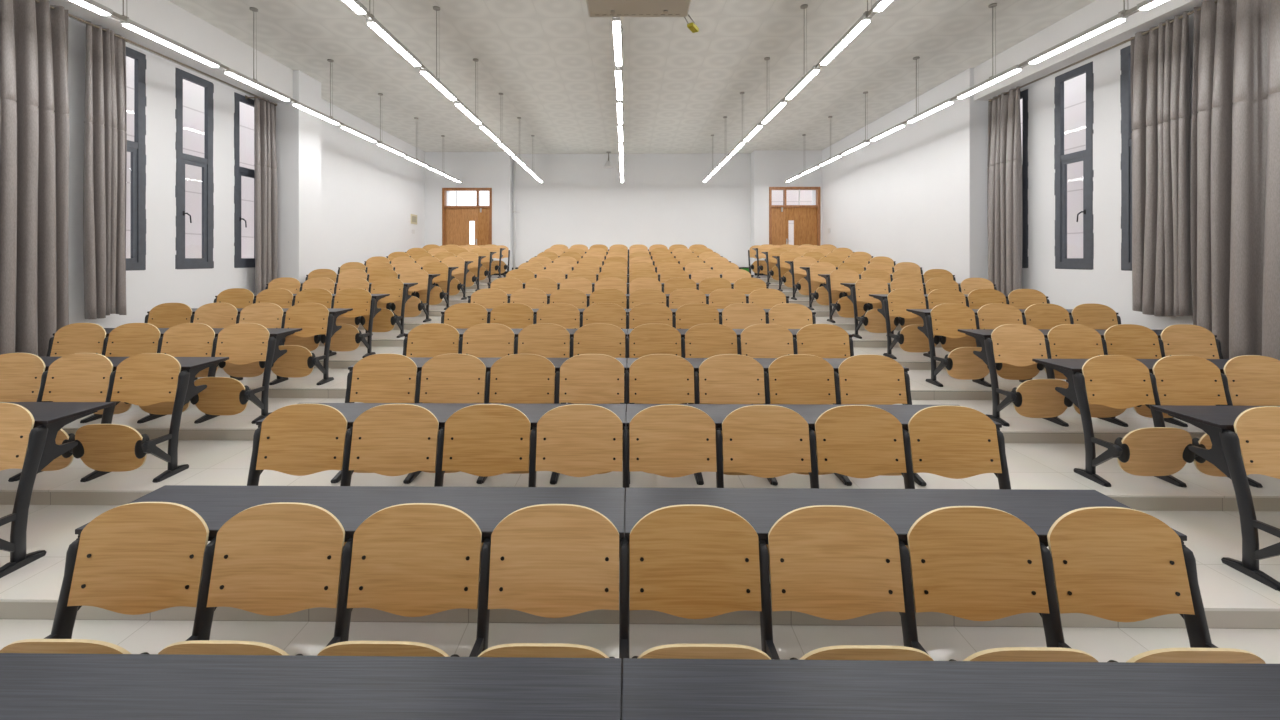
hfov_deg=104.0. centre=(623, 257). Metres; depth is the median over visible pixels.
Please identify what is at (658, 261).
chair
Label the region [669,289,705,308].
chair
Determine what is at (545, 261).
chair
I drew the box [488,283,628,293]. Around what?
desk
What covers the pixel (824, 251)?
chair
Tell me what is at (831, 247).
chair
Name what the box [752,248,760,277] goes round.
desk
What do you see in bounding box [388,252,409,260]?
chair
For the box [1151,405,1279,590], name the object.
desk
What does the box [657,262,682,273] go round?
chair
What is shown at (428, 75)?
diffuser
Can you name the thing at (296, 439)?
chair
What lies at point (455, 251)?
chair
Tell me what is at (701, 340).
chair
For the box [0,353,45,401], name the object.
chair
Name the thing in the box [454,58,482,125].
pendant lamp
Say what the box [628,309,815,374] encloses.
desk
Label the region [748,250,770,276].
frame
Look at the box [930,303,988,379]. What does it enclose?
chair
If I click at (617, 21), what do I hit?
pendant lamp
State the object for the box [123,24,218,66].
diffuser
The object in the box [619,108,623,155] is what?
pendant lamp
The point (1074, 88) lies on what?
window pane
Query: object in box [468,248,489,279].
chair
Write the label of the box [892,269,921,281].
chair
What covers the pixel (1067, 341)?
chair
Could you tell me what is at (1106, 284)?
wall
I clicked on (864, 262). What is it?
chair
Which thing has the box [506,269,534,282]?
chair
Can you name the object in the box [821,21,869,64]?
diffuser
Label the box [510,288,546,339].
chair
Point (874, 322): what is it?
chair
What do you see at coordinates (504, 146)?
diffuser
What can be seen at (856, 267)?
chair
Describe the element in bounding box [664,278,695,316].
chair
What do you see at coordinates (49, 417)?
desk
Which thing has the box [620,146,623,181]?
pendant lamp
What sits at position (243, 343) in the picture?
chair
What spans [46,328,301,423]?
desk
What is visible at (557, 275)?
chair
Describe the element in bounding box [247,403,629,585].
desk
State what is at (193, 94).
window
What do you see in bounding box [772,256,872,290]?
desk
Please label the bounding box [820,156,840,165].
diffuser
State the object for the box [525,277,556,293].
chair
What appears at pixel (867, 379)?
chair
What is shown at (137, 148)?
window
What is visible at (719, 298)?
chair
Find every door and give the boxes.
[442,188,491,245]
[769,187,819,245]
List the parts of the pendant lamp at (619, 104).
suspension rod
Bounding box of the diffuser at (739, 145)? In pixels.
[730,143,744,154]
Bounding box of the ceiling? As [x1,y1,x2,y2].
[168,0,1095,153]
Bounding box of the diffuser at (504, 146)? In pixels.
[498,144,513,155]
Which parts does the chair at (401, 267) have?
backrest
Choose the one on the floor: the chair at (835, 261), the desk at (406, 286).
the desk at (406, 286)
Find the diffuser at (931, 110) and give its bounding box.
[908,102,952,122]
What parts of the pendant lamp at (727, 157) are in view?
suspension rod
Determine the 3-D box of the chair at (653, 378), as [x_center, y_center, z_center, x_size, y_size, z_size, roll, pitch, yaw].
[0.280,1.116,3.597,0.518,0.779,0.367,0,0,1]
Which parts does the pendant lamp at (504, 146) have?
pendant lamp, suspension rod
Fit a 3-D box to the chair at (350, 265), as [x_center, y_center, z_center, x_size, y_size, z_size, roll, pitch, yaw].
[-5.098,0.469,9.258,0.518,0.785,0.367,0,0,1]
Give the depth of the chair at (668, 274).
8.41 m
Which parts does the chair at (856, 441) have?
backrest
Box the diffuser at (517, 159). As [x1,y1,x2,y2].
[513,157,524,165]
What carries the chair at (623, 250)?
attached to the desk
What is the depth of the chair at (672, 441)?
2.80 m
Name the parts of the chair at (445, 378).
seat, backrest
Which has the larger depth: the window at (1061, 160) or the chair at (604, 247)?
the chair at (604, 247)
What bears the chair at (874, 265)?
attached to the desk at (807, 269)
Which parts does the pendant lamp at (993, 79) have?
suspension rod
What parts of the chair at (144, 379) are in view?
seat, backrest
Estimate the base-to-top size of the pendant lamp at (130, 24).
0.978 m
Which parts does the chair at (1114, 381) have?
backrest, seat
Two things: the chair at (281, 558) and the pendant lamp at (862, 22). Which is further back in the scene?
the pendant lamp at (862, 22)
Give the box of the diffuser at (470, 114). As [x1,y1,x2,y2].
[455,104,480,123]
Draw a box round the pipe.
[513,158,520,269]
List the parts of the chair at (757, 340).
backrest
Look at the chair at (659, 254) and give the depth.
11.22 m
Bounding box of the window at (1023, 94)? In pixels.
[1020,89,1027,267]
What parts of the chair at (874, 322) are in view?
backrest, seat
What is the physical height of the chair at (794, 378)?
0.780 m
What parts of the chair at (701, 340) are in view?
backrest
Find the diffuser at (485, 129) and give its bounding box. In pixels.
[480,127,499,141]
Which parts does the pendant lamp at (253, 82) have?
suspension rod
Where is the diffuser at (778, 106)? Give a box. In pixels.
[762,103,785,122]
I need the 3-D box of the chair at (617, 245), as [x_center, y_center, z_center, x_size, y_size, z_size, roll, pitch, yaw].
[-0.142,0.035,12.942,0.481,0.784,0.367,0,0,1]
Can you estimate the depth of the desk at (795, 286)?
10.19 m
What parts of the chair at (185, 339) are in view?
seat, backrest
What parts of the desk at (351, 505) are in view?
leg, leg, leg, under frame, leg, leg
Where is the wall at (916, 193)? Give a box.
[822,68,987,282]
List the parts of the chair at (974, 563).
backrest, seat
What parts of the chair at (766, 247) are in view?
backrest, seat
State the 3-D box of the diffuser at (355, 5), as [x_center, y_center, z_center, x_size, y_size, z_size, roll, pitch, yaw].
[-2.382,-2.217,4.015,0.070,0.018,1.030,0,0,1]
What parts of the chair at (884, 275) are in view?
backrest, seat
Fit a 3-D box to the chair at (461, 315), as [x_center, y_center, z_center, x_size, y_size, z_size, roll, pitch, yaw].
[-1.781,0.901,5.487,0.518,0.782,0.367,0,0,1]
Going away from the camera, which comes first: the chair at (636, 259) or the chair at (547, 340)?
the chair at (547, 340)
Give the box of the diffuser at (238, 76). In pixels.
[225,73,288,100]
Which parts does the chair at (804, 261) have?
backrest, seat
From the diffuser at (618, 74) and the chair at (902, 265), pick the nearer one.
the diffuser at (618, 74)
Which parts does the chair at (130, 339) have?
seat, backrest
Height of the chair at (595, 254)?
0.785 m
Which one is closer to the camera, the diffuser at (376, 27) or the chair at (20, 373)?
the chair at (20, 373)
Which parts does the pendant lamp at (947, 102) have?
pendant lamp, suspension rod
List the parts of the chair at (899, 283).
backrest, seat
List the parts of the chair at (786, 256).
backrest, seat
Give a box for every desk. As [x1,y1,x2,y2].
[0,402,113,577]
[0,653,621,719]
[8,357,228,481]
[44,485,628,694]
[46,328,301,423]
[145,308,352,384]
[214,294,389,357]
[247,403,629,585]
[265,283,417,337]
[305,274,439,321]
[330,357,629,483]
[338,267,457,309]
[364,261,472,299]
[386,256,485,290]
[403,329,628,403]
[405,252,495,283]
[441,309,628,332]
[468,294,628,308]
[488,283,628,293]
[497,248,504,277]
[503,274,628,282]
[516,267,628,276]
[622,658,1279,719]
[625,488,1217,659]
[626,404,1047,546]
[627,329,853,403]
[627,358,926,485]
[628,274,753,280]
[628,283,768,292]
[628,294,788,307]
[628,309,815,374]
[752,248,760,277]
[762,252,853,283]
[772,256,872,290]
[785,261,895,299]
[800,267,922,309]
[818,274,955,322]
[840,283,996,338]
[869,294,1049,358]
[906,309,1120,386]
[958,329,1222,426]
[1032,359,1279,487]
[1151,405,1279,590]
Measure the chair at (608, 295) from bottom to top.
0.781 m
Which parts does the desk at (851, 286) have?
leg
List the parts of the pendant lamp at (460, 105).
suspension rod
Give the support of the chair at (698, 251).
attached to the desk
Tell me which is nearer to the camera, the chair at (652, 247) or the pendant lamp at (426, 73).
the pendant lamp at (426, 73)
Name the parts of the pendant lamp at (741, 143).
pendant lamp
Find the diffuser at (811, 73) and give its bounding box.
[786,70,818,98]
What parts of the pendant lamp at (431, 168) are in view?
pendant lamp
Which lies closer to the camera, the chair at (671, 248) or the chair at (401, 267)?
the chair at (401, 267)
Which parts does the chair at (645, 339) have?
backrest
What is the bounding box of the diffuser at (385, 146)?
[377,144,404,155]
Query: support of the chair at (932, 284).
attached to the desk at (851, 286)
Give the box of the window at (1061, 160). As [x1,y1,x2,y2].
[1054,61,1093,269]
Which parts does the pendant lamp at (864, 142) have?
suspension rod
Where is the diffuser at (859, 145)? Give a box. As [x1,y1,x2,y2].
[842,143,868,154]
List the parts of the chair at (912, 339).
backrest, seat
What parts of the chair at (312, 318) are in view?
seat, backrest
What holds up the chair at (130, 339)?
attached to the desk at (276, 334)
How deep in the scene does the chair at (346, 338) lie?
6.55 m
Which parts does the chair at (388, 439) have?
backrest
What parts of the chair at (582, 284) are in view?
backrest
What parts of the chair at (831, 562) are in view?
backrest, seat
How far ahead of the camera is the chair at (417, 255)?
11.27 m
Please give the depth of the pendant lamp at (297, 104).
8.03 m
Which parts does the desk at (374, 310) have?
leg, leg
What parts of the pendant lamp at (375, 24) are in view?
suspension rod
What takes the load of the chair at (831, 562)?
attached to the desk at (900, 509)
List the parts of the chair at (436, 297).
seat, backrest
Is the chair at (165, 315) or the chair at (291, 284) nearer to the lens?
the chair at (165, 315)
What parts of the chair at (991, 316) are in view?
backrest, seat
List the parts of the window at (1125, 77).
sash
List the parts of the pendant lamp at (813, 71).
suspension rod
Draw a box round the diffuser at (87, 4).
[70,0,109,14]
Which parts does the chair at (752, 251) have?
backrest, seat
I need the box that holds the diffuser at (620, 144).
[619,143,622,154]
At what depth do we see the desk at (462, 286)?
10.25 m
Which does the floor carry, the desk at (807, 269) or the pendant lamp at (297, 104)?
the desk at (807, 269)
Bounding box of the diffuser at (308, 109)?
[293,105,338,124]
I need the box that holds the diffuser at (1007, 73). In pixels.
[958,70,1020,98]
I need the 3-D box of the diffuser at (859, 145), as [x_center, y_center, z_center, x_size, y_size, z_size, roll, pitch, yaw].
[4.636,-2.187,10.042,0.070,0.018,1.030,0,0,1]
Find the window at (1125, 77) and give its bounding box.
[1120,45,1131,270]
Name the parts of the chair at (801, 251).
backrest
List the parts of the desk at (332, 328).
leg, leg, leg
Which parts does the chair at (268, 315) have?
seat, backrest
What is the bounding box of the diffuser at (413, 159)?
[405,157,426,166]
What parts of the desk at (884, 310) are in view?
leg, leg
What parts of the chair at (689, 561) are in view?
backrest, seat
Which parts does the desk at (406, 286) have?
leg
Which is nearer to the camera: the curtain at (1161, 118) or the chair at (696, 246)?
the curtain at (1161, 118)
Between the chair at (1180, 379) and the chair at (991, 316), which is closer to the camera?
the chair at (1180, 379)
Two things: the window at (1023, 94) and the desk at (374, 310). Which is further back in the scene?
the window at (1023, 94)
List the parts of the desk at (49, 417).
leg, under frame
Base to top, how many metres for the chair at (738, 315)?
0.783 m
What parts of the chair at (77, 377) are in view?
seat, backrest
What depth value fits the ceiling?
8.05 m
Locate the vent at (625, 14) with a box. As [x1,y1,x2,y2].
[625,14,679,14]
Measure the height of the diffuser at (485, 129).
0.018 m
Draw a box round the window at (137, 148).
[126,47,145,270]
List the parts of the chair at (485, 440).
backrest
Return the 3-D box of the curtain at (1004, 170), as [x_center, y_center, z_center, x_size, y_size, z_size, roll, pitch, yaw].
[5.984,-0.855,7.865,0.196,3.480,0.676,0,0,1]
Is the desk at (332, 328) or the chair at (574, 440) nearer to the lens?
the chair at (574, 440)
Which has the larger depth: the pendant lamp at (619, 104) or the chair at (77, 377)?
the pendant lamp at (619, 104)
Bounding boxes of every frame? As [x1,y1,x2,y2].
[491,250,509,275]
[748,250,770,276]
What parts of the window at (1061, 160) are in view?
sash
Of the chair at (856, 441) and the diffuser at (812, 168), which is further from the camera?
the diffuser at (812, 168)
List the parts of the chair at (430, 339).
backrest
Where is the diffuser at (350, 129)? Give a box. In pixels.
[341,127,375,141]
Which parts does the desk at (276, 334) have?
leg, leg, leg, under frame, leg, leg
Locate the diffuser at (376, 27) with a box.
[368,23,419,65]
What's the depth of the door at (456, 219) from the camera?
15.02 m
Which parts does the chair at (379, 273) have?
seat, backrest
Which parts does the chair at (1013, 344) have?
backrest, seat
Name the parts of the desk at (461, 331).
leg, leg, leg, leg, leg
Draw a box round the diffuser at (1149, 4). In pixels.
[1140,0,1167,9]
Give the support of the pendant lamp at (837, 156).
hanging from the ceiling
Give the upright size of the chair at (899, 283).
0.782 m
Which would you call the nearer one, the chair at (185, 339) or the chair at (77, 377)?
the chair at (77, 377)
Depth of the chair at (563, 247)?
13.11 m
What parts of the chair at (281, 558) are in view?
seat, backrest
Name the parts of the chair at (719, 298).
backrest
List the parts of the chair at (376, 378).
seat, backrest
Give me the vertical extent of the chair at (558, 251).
0.784 m
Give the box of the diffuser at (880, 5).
[874,0,892,10]
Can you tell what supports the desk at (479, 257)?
on the floor
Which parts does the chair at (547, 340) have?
backrest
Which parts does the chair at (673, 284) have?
backrest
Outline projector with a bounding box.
[586,0,698,32]
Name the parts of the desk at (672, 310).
leg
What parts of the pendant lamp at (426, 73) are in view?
suspension rod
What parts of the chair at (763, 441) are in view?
backrest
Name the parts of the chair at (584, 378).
backrest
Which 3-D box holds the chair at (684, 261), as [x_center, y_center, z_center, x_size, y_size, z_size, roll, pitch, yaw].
[1.388,0.361,10.124,0.481,0.785,0.367,0,0,1]
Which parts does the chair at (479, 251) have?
seat, backrest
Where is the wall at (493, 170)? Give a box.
[425,152,511,270]
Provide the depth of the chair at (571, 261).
10.30 m
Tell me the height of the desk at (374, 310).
0.772 m
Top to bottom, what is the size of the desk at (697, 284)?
0.772 m
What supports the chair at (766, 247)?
attached to the desk at (756, 249)
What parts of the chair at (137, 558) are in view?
seat, backrest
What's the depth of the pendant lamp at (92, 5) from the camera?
4.47 m
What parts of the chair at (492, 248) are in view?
seat, backrest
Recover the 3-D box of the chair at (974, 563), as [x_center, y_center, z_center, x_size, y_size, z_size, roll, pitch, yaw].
[1.300,1.264,1.734,0.518,0.643,0.337,0,0,1]
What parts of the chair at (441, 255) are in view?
backrest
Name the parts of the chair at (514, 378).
seat, backrest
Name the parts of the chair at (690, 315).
backrest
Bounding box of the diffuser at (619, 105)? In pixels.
[617,103,622,123]
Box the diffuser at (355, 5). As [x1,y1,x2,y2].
[343,0,364,13]
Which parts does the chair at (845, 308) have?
backrest, seat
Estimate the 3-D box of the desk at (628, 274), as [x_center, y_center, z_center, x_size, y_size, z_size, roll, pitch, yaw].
[1.129,0.671,8.449,2.114,0.772,0.705,0,0,1]
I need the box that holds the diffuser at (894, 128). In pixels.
[871,126,904,140]
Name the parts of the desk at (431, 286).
leg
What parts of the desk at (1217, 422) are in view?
under frame, leg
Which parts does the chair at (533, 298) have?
backrest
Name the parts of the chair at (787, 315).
backrest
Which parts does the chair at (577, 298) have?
backrest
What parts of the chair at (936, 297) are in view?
backrest, seat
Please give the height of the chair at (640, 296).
0.784 m
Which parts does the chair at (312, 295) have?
seat, backrest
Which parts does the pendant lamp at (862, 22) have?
suspension rod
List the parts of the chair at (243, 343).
seat, backrest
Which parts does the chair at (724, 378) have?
backrest, seat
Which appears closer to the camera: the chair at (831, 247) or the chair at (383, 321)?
the chair at (383, 321)
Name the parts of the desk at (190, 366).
leg, leg, under frame, leg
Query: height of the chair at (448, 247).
0.784 m
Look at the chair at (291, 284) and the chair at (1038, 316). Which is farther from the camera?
the chair at (291, 284)
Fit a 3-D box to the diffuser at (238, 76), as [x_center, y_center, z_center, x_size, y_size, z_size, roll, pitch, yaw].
[-4.719,-2.205,6.480,0.070,0.018,1.030,0,0,1]
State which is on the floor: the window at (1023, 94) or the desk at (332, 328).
the desk at (332, 328)
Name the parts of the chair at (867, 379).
backrest, seat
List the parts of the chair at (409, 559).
seat, backrest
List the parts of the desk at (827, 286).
leg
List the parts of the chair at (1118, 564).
backrest, seat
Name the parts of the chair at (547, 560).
seat, backrest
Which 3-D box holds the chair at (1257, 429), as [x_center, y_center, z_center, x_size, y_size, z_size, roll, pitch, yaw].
[3.633,1.226,2.628,0.518,0.782,0.367,0,0,1]
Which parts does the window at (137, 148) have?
sash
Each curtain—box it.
[0,0,68,356]
[83,20,126,318]
[254,96,277,293]
[987,86,1022,293]
[1131,11,1192,316]
[1191,0,1279,358]
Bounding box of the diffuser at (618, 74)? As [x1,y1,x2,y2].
[615,71,621,99]
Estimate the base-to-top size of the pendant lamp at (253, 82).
0.984 m
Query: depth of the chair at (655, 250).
12.15 m
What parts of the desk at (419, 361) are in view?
leg, leg, under frame, leg, leg, leg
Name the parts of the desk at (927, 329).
leg, leg, leg, leg, leg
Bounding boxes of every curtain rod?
[35,0,276,105]
[989,0,1216,101]
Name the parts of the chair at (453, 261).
seat, backrest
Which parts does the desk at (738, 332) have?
leg, leg, leg, leg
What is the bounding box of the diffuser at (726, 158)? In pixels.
[719,156,730,165]
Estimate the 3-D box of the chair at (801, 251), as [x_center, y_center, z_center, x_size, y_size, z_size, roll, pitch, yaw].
[4.250,0.143,11.962,0.518,0.782,0.367,0,0,1]
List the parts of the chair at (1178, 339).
backrest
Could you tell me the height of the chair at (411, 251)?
0.782 m
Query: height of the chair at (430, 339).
0.784 m
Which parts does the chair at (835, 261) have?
backrest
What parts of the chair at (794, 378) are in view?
backrest, seat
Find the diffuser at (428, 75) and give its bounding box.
[421,72,455,99]
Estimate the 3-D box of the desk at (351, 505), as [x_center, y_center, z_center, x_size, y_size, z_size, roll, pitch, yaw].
[-1.043,1.429,1.944,2.139,0.772,0.683,0,0,1]
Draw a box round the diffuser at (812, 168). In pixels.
[801,167,818,174]
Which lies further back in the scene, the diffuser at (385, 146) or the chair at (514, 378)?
the diffuser at (385, 146)
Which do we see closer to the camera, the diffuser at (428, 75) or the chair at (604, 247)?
the diffuser at (428, 75)
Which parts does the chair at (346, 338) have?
seat, backrest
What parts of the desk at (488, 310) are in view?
leg, leg, leg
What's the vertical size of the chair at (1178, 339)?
0.780 m
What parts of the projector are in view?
casing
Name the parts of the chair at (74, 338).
backrest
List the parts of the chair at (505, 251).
seat, backrest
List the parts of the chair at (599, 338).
backrest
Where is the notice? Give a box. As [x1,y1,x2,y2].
[411,214,416,223]
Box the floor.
[0,275,1279,663]
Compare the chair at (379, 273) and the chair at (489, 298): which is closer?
the chair at (489, 298)
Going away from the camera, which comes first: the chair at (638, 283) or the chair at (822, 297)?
the chair at (638, 283)
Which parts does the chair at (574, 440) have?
backrest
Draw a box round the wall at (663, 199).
[512,153,750,267]
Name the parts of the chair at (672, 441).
backrest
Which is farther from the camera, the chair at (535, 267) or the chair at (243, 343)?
the chair at (535, 267)
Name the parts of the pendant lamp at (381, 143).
suspension rod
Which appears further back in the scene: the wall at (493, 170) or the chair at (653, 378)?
the wall at (493, 170)
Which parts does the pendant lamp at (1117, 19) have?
suspension rod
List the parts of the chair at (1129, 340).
backrest, seat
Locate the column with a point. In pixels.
(298, 131)
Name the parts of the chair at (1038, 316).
backrest, seat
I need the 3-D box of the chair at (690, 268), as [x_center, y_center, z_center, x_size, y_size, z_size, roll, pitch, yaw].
[1.378,0.469,9.190,0.518,0.785,0.367,0,0,1]
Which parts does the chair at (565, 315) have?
backrest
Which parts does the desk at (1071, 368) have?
leg, under frame, leg, leg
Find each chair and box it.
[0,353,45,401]
[0,403,34,470]
[0,502,208,653]
[25,323,105,401]
[41,353,112,470]
[72,353,180,471]
[93,323,160,413]
[139,323,214,414]
[148,303,191,327]
[158,502,344,655]
[190,323,269,414]
[193,303,237,376]
[216,288,253,307]
[219,303,282,376]
[256,288,292,307]
[256,403,346,475]
[268,277,300,293]
[271,303,328,377]
[284,288,331,350]
[302,277,334,293]
[308,269,336,282]
[317,503,481,656]
[320,288,371,350]
[336,277,368,328]
[338,269,366,281]
[339,262,365,273]
[344,404,438,544]
[347,354,416,472]
[360,277,403,331]
[366,256,389,266]
[367,262,392,273]
[369,269,397,309]
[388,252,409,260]
[391,256,414,266]
[391,262,420,302]
[391,269,428,316]
[403,323,458,402]
[406,248,425,255]
[411,252,431,260]
[415,256,439,292]
[416,262,448,304]
[419,354,485,472]
[423,244,439,251]
[428,248,446,255]
[434,252,454,283]
[436,256,464,294]
[442,404,530,560]
[443,244,459,251]
[444,303,487,350]
[449,248,468,275]
[452,252,477,286]
[462,244,479,251]
[462,323,514,402]
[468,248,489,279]
[471,288,507,308]
[476,504,618,657]
[481,244,499,274]
[489,354,554,473]
[490,277,522,300]
[490,303,533,328]
[494,245,507,273]
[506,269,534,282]
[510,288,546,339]
[518,262,543,277]
[518,323,569,403]
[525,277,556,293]
[528,256,551,266]
[536,303,579,373]
[536,404,622,557]
[537,252,557,260]
[537,269,564,287]
[544,248,563,255]
[546,262,571,277]
[550,244,567,251]
[550,288,586,326]
[554,256,576,266]
[559,354,623,473]
[560,252,580,260]
[560,277,591,325]
[565,248,584,255]
[568,269,595,282]
[570,244,587,251]
[570,323,624,403]
[574,262,598,273]
[579,256,601,271]
[583,252,603,260]
[583,303,625,328]
[587,248,605,258]
[590,244,607,251]
[590,288,625,339]
[595,277,626,300]
[598,269,626,282]
[601,262,626,273]
[604,256,626,265]
[606,252,627,263]
[608,248,627,255]
[609,244,627,250]
[629,244,647,250]
[629,248,648,255]
[629,252,650,260]
[629,256,652,266]
[629,262,654,273]
[629,269,657,282]
[629,278,661,293]
[629,288,665,308]
[629,303,672,328]
[629,324,684,403]
[629,354,694,473]
[629,405,716,554]
[630,504,772,658]
[649,244,667,251]
[651,248,670,260]
[652,252,673,263]
[655,256,677,266]
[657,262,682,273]
[660,269,688,282]
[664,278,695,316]
[669,244,686,251]
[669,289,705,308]
[672,248,691,255]
[676,252,696,260]
[676,303,718,374]
[680,256,702,266]
[685,262,710,273]
[685,324,736,403]
[689,244,706,251]
[691,269,719,282]
[694,248,712,255]
[699,252,720,260]
[699,278,730,293]
[699,354,764,474]
[705,256,728,266]
[709,289,745,339]
[713,262,738,273]
[722,269,750,282]
[722,303,765,328]
[722,405,810,573]
[734,278,765,293]
[741,324,793,403]
[749,289,785,308]
[750,245,764,272]
[758,244,776,274]
[768,248,789,279]
[768,354,835,474]
[768,505,933,660]
[769,303,812,352]
[778,244,795,251]
[780,252,805,286]
[790,248,808,275]
[793,256,822,294]
[796,324,849,403]
[798,244,815,251]
[803,252,824,260]
[810,262,842,304]
[811,248,830,255]
[815,405,908,550]
[818,244,835,251]
[819,256,842,291]
[826,252,847,260]
[830,269,867,317]
[833,248,852,255]
[838,262,863,296]
[838,354,908,475]
[844,256,867,266]
[850,252,871,260]
[855,278,898,332]
[861,269,890,309]
[866,262,892,273]
[870,256,893,266]
[887,289,939,351]
[890,278,923,328]
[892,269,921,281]
[894,262,920,273]
[907,506,1097,661]
[908,405,1001,478]
[923,269,952,282]
[925,278,958,293]
[927,289,976,351]
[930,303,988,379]
[960,278,993,293]
[968,289,1005,308]
[977,303,1043,379]
[991,324,1072,417]
[1008,289,1046,308]
[1024,303,1069,378]
[1047,324,1126,417]
[1047,507,1265,663]
[1071,304,1117,328]
[1082,355,1194,475]
[1104,324,1171,417]
[1153,355,1248,476]
[1161,324,1245,405]
[1223,355,1279,405]
[1234,406,1279,478]
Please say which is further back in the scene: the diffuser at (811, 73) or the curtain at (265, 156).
the curtain at (265, 156)
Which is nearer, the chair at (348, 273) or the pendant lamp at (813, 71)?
the pendant lamp at (813, 71)
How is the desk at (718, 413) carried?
on the floor
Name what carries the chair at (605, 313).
attached to the desk at (488, 310)
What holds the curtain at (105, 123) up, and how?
hanging from the curtain rod at (37, 1)
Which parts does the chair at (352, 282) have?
seat, backrest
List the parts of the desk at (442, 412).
leg, leg, leg, under frame, leg, leg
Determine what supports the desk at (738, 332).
on the floor
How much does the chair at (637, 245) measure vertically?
0.784 m
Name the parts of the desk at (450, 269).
leg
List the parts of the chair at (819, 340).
backrest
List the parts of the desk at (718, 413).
leg, under frame, leg, leg, leg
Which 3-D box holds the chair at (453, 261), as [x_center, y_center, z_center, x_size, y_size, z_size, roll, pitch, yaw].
[-3.529,0.360,10.176,0.518,0.783,0.367,0,0,1]
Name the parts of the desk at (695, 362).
leg, leg, leg, leg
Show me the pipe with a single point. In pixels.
(514, 211)
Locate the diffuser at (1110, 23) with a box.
[1029,19,1124,63]
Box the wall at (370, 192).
[68,17,424,327]
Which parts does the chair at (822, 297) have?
backrest, seat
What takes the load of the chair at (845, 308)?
attached to the desk at (827, 286)
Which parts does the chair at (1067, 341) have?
backrest, seat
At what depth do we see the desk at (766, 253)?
12.03 m
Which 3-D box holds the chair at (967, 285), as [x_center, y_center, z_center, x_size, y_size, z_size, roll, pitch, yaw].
[5.242,0.686,7.282,0.518,0.786,0.367,0,0,1]
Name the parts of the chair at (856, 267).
backrest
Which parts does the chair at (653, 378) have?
backrest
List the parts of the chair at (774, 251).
backrest, seat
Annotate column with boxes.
[276,70,320,282]
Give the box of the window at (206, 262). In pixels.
[175,67,213,268]
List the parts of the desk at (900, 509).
leg, under frame, leg, leg, leg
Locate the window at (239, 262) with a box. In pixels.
[234,92,254,267]
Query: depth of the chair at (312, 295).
6.58 m
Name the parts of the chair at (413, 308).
seat, backrest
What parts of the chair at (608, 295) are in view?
backrest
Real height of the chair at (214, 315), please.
0.780 m
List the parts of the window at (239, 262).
sash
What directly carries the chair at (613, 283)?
attached to the desk at (558, 284)
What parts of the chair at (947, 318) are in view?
backrest, seat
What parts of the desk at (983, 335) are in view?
leg, leg, under frame, leg, leg, leg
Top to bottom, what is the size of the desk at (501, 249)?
0.772 m
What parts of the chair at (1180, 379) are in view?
backrest, seat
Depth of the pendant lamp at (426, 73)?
6.35 m
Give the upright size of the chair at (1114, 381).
0.779 m
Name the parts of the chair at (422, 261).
backrest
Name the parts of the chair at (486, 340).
backrest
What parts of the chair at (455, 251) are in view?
backrest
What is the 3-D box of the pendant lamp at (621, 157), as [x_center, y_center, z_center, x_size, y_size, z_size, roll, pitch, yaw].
[-0.056,-2.676,11.381,0.090,1.008,1.220,0,0,1]
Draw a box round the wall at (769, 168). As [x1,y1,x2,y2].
[751,150,821,274]
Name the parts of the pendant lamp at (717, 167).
pendant lamp, suspension rod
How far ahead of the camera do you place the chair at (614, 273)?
8.42 m
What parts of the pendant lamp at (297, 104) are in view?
suspension rod, pendant lamp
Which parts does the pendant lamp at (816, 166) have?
pendant lamp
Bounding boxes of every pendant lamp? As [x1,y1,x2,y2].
[70,0,126,21]
[120,0,228,70]
[223,7,295,102]
[292,59,379,142]
[343,0,372,20]
[366,0,424,69]
[376,93,407,155]
[404,117,429,166]
[419,6,458,102]
[427,135,446,175]
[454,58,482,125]
[498,93,514,155]
[512,117,526,166]
[524,135,535,174]
[612,17,621,68]
[615,28,622,101]
[617,62,622,124]
[618,124,622,142]
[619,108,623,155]
[619,123,623,166]
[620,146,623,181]
[710,135,720,174]
[719,116,730,165]
[729,92,744,155]
[760,57,786,124]
[783,4,819,101]
[800,134,819,174]
[816,0,871,67]
[818,116,841,165]
[839,91,869,154]
[866,0,892,17]
[867,57,953,141]
[951,3,1022,100]
[1019,0,1127,67]
[1123,0,1167,16]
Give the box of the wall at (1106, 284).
[1020,13,1193,329]
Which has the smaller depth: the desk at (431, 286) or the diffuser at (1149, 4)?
the diffuser at (1149, 4)
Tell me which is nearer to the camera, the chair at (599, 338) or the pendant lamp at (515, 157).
the chair at (599, 338)
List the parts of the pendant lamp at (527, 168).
pendant lamp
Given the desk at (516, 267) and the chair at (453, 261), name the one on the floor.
the desk at (516, 267)
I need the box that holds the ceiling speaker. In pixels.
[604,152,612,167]
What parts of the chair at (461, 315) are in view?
backrest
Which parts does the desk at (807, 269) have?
leg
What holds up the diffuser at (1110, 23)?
attached to the pendant lamp at (1117, 19)
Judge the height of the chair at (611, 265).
0.779 m
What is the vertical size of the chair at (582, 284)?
0.779 m
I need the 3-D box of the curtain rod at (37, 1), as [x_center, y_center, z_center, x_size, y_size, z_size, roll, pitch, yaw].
[-5.946,-2.565,5.913,0.244,0.060,4.948,0,0,1]
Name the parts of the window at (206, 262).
sash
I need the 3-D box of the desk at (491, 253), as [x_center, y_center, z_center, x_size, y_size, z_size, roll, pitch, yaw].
[-4.287,0.238,12.242,2.150,0.772,0.705,0,0,1]
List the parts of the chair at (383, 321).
seat, backrest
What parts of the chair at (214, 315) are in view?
seat, backrest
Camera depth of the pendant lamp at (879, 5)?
4.42 m
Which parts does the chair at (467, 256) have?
seat, backrest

